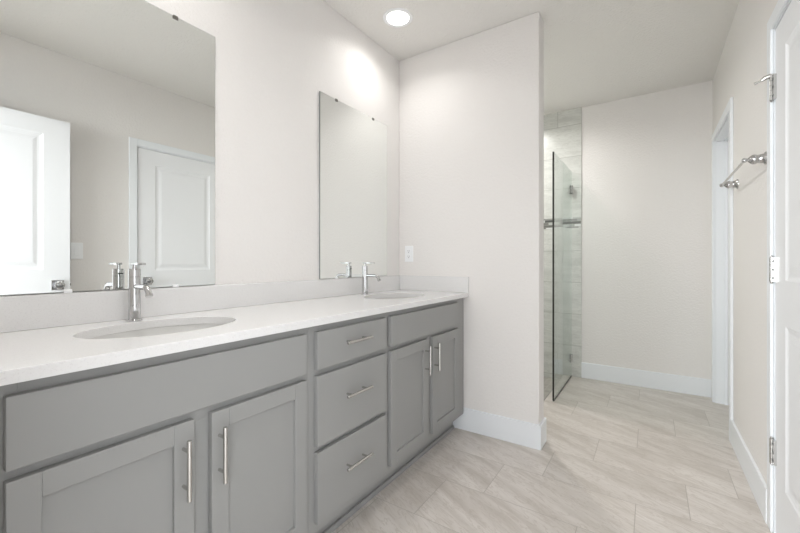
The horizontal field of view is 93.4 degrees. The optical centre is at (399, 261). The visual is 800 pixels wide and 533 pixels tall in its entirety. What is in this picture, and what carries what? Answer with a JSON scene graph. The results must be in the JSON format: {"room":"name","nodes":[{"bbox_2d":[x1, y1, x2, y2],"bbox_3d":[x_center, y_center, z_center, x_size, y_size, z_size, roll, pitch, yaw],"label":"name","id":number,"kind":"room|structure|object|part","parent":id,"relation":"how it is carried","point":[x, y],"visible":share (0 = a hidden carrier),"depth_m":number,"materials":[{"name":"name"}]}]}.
{"room":"bathroom","nodes":[
{"label":"bathroom","id":0,"kind":"room"},
{"bbox_2d":[0,0,398,296],"bbox_3d":[-0.257,-0.129,2.522,0.115,2.720,4.273,0,0,34],"label":"wall","id":1,"kind":"structure","parent":0,"point":[274,58],"depth_m":1.88,"materials":[{"name":"white paint"}]},
{"bbox_2d":[0,0,214,294],"bbox_3d":[-0.972,-0.432,1.335,0.012,1.060,0.655,0,0,34],"label":"wall mirror","id":2,"kind":"object","parent":1,"relation":"attached to","point":[107,107],"visible":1,"depth_m":1.27,"materials":[{"name":"clear glass"}]},
{"bbox_2d":[0,275,399,332],"bbox_3d":[-0.624,0.150,1.849,0.020,0.103,2.253,0,0,34],"label":"backsplash","id":3,"kind":"structure","parent":1,"relation":"attached to","point":[21,312],"depth_m":1.43,"materials":[{"name":"white stone"}]},
{"bbox_2d":[319,91,386,278],"bbox_3d":[-0.272,-0.432,2.384,0.012,1.060,0.644,0,0,34],"label":"wall mirror","id":4,"kind":"object","parent":1,"relation":"attached to","point":[352,144],"visible":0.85,"depth_m":2.32,"materials":[{"name":"clear glass"}]},
{"bbox_2d":[399,12,545,449],"bbox_3d":[0.447,-0.189,2.559,1.015,2.600,0.143,0,0,34],"label":"wall","id":5,"kind":"structure","parent":0,"point":[471,108],"depth_m":2.41,"materials":[{"name":"white paint"}]},
{"bbox_2d":[405,246,412,261],"bbox_3d":[0.065,-0.059,2.739,0.070,0.115,0.009,0,0,34],"label":"wall outlet","id":6,"kind":"object","parent":5,"relation":"attached to","point":[408,249],"visible":1,"depth_m":2.73,"materials":[{"name":"white plastic"}]},
{"bbox_2d":[323,0,738,114],"bbox_3d":[0.742,-1.539,1.857,2.515,0.100,4.273,0,0,34],"label":"ceiling","id":7,"kind":"structure","parent":0,"point":[596,51],"depth_m":2.46,"materials":[{"name":"white paint"}]},
{"bbox_2d":[383,8,412,27],"bbox_3d":[-0.013,-1.486,2.298,0.182,0.006,0.182,0,0,34],"label":"recessed light","id":8,"kind":"object","parent":7,"relation":"in","point":[394,17],"visible":1,"depth_m":2.29,"materials":[{"name":"white plastic"}]},
{"bbox_2d":[387,11,408,24],"bbox_3d":[-0.013,-1.487,2.298,0.133,0.004,0.133,0,0,25],"label":"diffuser","id":9,"kind":"object","parent":8,"relation":"attached to","point":[393,17],"depth_m":2.30,"materials":[{"name":"white plastic"}]},
{"bbox_2d":[544,377,559,398],"bbox_3d":[0.819,1.196,3.379,0.955,0.070,1.653,0,0,34],"label":"floor","id":10,"kind":"structure","parent":0,"point":[547,381],"depth_m":3.57,"materials":[{"name":"tile"}]},
{"bbox_2d":[332,375,773,532],"bbox_3d":[-0.007,1.171,0.733,2.515,0.120,6.973,0,0,34],"label":"floor","id":11,"kind":"structure","parent":0,"point":[614,457],"depth_m":1.93,"materials":[{"name":"tile"}]},
{"bbox_2d":[0,328,307,532],"bbox_3d":[-0.769,0.670,1.120,0.583,0.880,0.876,0,0,34],"label":"base cabinet","id":12,"kind":"object","parent":11,"relation":"on","point":[210,439],"visible":0.95,"depth_m":0.94,"materials":[{"name":"grey paint"}]},
{"bbox_3d":[-0.649,0.685,0.857,0.019,0.538,0.351,0,0,34],"label":"door","id":13,"kind":"part","parent":12,"relation":"part of","materials":[{"name":"grey paint"}]},
{"bbox_3d":[-0.545,0.531,0.964,0.036,0.155,0.012,0,0,34],"label":"handle","id":14,"kind":"part","parent":12,"relation":"part of","materials":[{"name":"silver metal"}]},
{"bbox_3d":[-0.491,0.532,1.044,0.036,0.155,0.012,0,0,34],"label":"handle","id":15,"kind":"part","parent":12,"relation":"part of","materials":[{"name":"silver metal"}]},
{"bbox_2d":[0,275,468,385],"bbox_3d":[-0.401,0.164,1.701,0.556,0.130,2.253,0,0,34],"label":"countertop","id":16,"kind":"structure","parent":12,"relation":"on","point":[42,335],"depth_m":1.28,"materials":[{"name":"white stone"}]},
{"bbox_2d":[125,263,152,321],"bbox_3d":[-0.874,0.102,1.271,0.146,0.199,0.050,0,0,34],"label":"faucet","id":17,"kind":"object","parent":16,"relation":"on","point":[135,286],"visible":1,"depth_m":1.28,"materials":[{"name":"silver metal"}]},
{"bbox_3d":[-0.891,0.013,1.282,0.088,0.021,0.015,0,0,34],"label":"lever handle","id":18,"kind":"part","parent":17,"relation":"part of","materials":[{"name":"silver metal"}]},
{"bbox_3d":[-0.860,0.093,1.262,0.105,0.038,0.019,0,0,34],"label":"spout","id":19,"kind":"part","parent":17,"relation":"part of","materials":[{"name":"silver metal"}]},
{"bbox_2d":[91,324,224,338],"bbox_3d":[-0.746,0.303,1.195,0.344,0.146,0.486,0,0,34],"label":"undermount sink","id":20,"kind":"object","parent":16,"relation":"in","point":[179,328],"visible":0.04,"depth_m":1.32,"materials":[{"name":"white ceramic"}]},
{"bbox_2d":[361,262,380,294],"bbox_3d":[-0.177,0.102,2.315,0.146,0.199,0.050,0,0,34],"label":"faucet","id":21,"kind":"object","parent":16,"relation":"on","point":[365,275],"visible":1,"depth_m":2.32,"materials":[{"name":"silver metal"}]},
{"bbox_3d":[-0.163,0.093,2.305,0.105,0.038,0.019,0,0,34],"label":"spout","id":22,"kind":"part","parent":21,"relation":"part of","materials":[{"name":"silver metal"}]},
{"bbox_2d":[375,297,412,298],"bbox_3d":[-0.031,0.303,2.268,0.344,0.146,0.486,0,0,34],"label":"undermount sink","id":23,"kind":"object","parent":16,"relation":"in","point":[386,297],"visible":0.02,"depth_m":2.46,"materials":[{"name":"white ceramic"}]},
{"bbox_3d":[-0.430,0.685,1.185,0.019,0.538,0.344,0,0,34],"label":"door","id":24,"kind":"part","parent":12,"relation":"part of","materials":[{"name":"grey paint"}]},
{"bbox_2d":[308,313,386,532],"bbox_3d":[-0.395,0.670,1.681,0.583,0.880,0.471,0,0,34],"label":"base cabinet","id":25,"kind":"object","parent":11,"relation":"on","point":[347,359],"visible":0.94,"depth_m":1.50,"materials":[{"name":"grey paint"}]},
{"bbox_3d":[-0.256,1.098,1.589,0.012,0.026,0.471,0,0,34],"label":"shoe molding","id":26,"kind":"part","parent":25,"relation":"part of","materials":[{"name":"grey paint"}]},
{"bbox_3d":[-0.187,0.825,1.549,0.019,0.259,0.428,0,0,34],"label":"drawer","id":27,"kind":"part","parent":25,"relation":"part of","materials":[{"name":"grey paint"}]},
{"bbox_3d":[-0.187,0.545,1.549,0.019,0.259,0.428,0,0,34],"label":"drawer","id":28,"kind":"part","parent":25,"relation":"part of","materials":[{"name":"grey paint"}]},
{"bbox_3d":[-0.187,0.324,1.549,0.019,0.140,0.428,0,0,34],"label":"drawer","id":29,"kind":"part","parent":25,"relation":"part of","materials":[{"name":"grey paint"}]},
{"bbox_3d":[-0.168,0.314,1.528,0.036,0.012,0.155,0,0,34],"label":"handle","id":30,"kind":"part","parent":25,"relation":"part of","materials":[{"name":"silver metal"}]},
{"bbox_3d":[-0.168,0.805,1.528,0.036,0.012,0.155,0,0,34],"label":"handle","id":31,"kind":"part","parent":25,"relation":"part of","materials":[{"name":"silver metal"}]},
{"bbox_3d":[-0.168,0.523,1.528,0.036,0.012,0.155,0,0,34],"label":"handle","id":32,"kind":"part","parent":25,"relation":"part of","materials":[{"name":"silver metal"}]},
{"bbox_2d":[372,298,462,495],"bbox_3d":[-0.018,0.670,2.246,0.583,0.880,0.886,0,0,34],"label":"base cabinet","id":33,"kind":"object","parent":11,"relation":"on","point":[424,350],"visible":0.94,"depth_m":2.01,"materials":[{"name":"grey paint"}]},
{"bbox_3d":[0.049,0.685,1.903,0.019,0.538,0.352,0,0,34],"label":"door","id":34,"kind":"part","parent":33,"relation":"part of","materials":[{"name":"grey paint"}]},
{"bbox_3d":[0.115,1.098,2.146,0.012,0.026,0.868,0,0,34],"label":"shoe molding","id":35,"kind":"part","parent":33,"relation":"part of","materials":[{"name":"grey paint"}]},
{"bbox_3d":[0.151,0.523,2.007,0.036,0.155,0.012,0,0,34],"label":"handle","id":36,"kind":"part","parent":33,"relation":"part of","materials":[{"name":"silver metal"}]},
{"bbox_3d":[0.208,0.525,2.092,0.036,0.155,0.012,0,0,34],"label":"handle","id":37,"kind":"part","parent":33,"relation":"part of","materials":[{"name":"silver metal"}]},
{"bbox_3d":[0.268,0.685,2.232,0.019,0.538,0.336,0,0,34],"label":"door","id":38,"kind":"part","parent":33,"relation":"part of","materials":[{"name":"grey paint"}]},
{"bbox_2d":[544,217,580,228],"bbox_3d":[0.908,-0.383,3.260,0.980,0.102,1.529,0,0,34],"label":"trim","id":39,"kind":"structure","parent":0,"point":[572,222],"depth_m":3.71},
{"bbox_2d":[544,80,712,378],"bbox_3d":[1.944,-0.129,3.556,2.400,2.720,0.112,0,0,34],"label":"wall","id":40,"kind":"structure","parent":0,"point":[646,158],"depth_m":3.40,"materials":[{"name":"white paint"}]},
{"bbox_2d":[552,152,572,400],"bbox_3d":[1.443,0.117,3.332,0.024,1.987,0.815,0,0,34],"label":"shower glass door","id":41,"kind":"structure","parent":40,"relation":"attached to","point":[570,186],"depth_m":3.00,"materials":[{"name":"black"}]},
{"bbox_2d":[581,362,710,397],"bbox_3d":[2.151,1.038,3.356,0.975,0.147,0.014,0,0,34],"label":"baseboard","id":42,"kind":"structure","parent":40,"relation":"attached to","point":[634,377],"depth_m":3.32,"materials":[{"name":"white wood"}]},
{"bbox_2d":[713,0,777,483],"bbox_3d":[1.453,-0.129,1.322,0.115,2.720,4.173,0,0,34],"label":"wall","id":43,"kind":"structure","parent":0,"point":[742,63],"depth_m":1.93,"materials":[{"name":"white paint"}]},
{"bbox_2d":[711,97,732,442],"bbox_3d":[2.321,0.051,2.638,0.130,2.121,0.869,0,0,34],"label":"door frame","id":44,"kind":"structure","parent":43,"relation":"in","point":[722,137],"depth_m":2.94,"materials":[{"name":"white wood"}]},
{"bbox_2d":[719,151,766,188],"bbox_3d":[1.744,-0.453,1.937,0.082,0.056,0.710,0,0,34],"label":"towel bar","id":45,"kind":"object","parent":43,"relation":"attached to","point":[761,158],"visible":0.98,"depth_m":1.68,"materials":[{"name":"silver metal"}]},
{"bbox_3d":[1.926,-0.453,2.209,0.082,0.056,0.056,0,0,34],"label":"post","id":46,"kind":"part","parent":45,"relation":"part of","materials":[{"name":"silver metal"}]},
{"bbox_3d":[1.563,-0.453,1.665,0.082,0.056,0.056,0,0,34],"label":"post","id":47,"kind":"part","parent":45,"relation":"part of","materials":[{"name":"silver metal"}]},
{"bbox_2d":[731,420,766,523],"bbox_3d":[1.795,1.038,1.952,0.014,0.147,0.856,0,0,34],"label":"baseboard","id":48,"kind":"structure","parent":43,"relation":"attached to","point":[758,486],"depth_m":1.84,"materials":[{"name":"white wood"}]},
{"bbox_2d":[754,0,799,532],"bbox_3d":[1.343,0.051,1.213,0.176,2.121,0.875,0,0,34],"label":"door","id":49,"kind":"structure","parent":43,"relation":"in","point":[782,77],"depth_m":1.43,"materials":[{"name":"white wood"}]},
{"bbox_3d":[1.316,0.051,1.231,0.011,2.121,0.875,0,0,34],"label":"casing","id":50,"kind":"part","parent":49,"relation":"part of","materials":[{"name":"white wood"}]}
]}

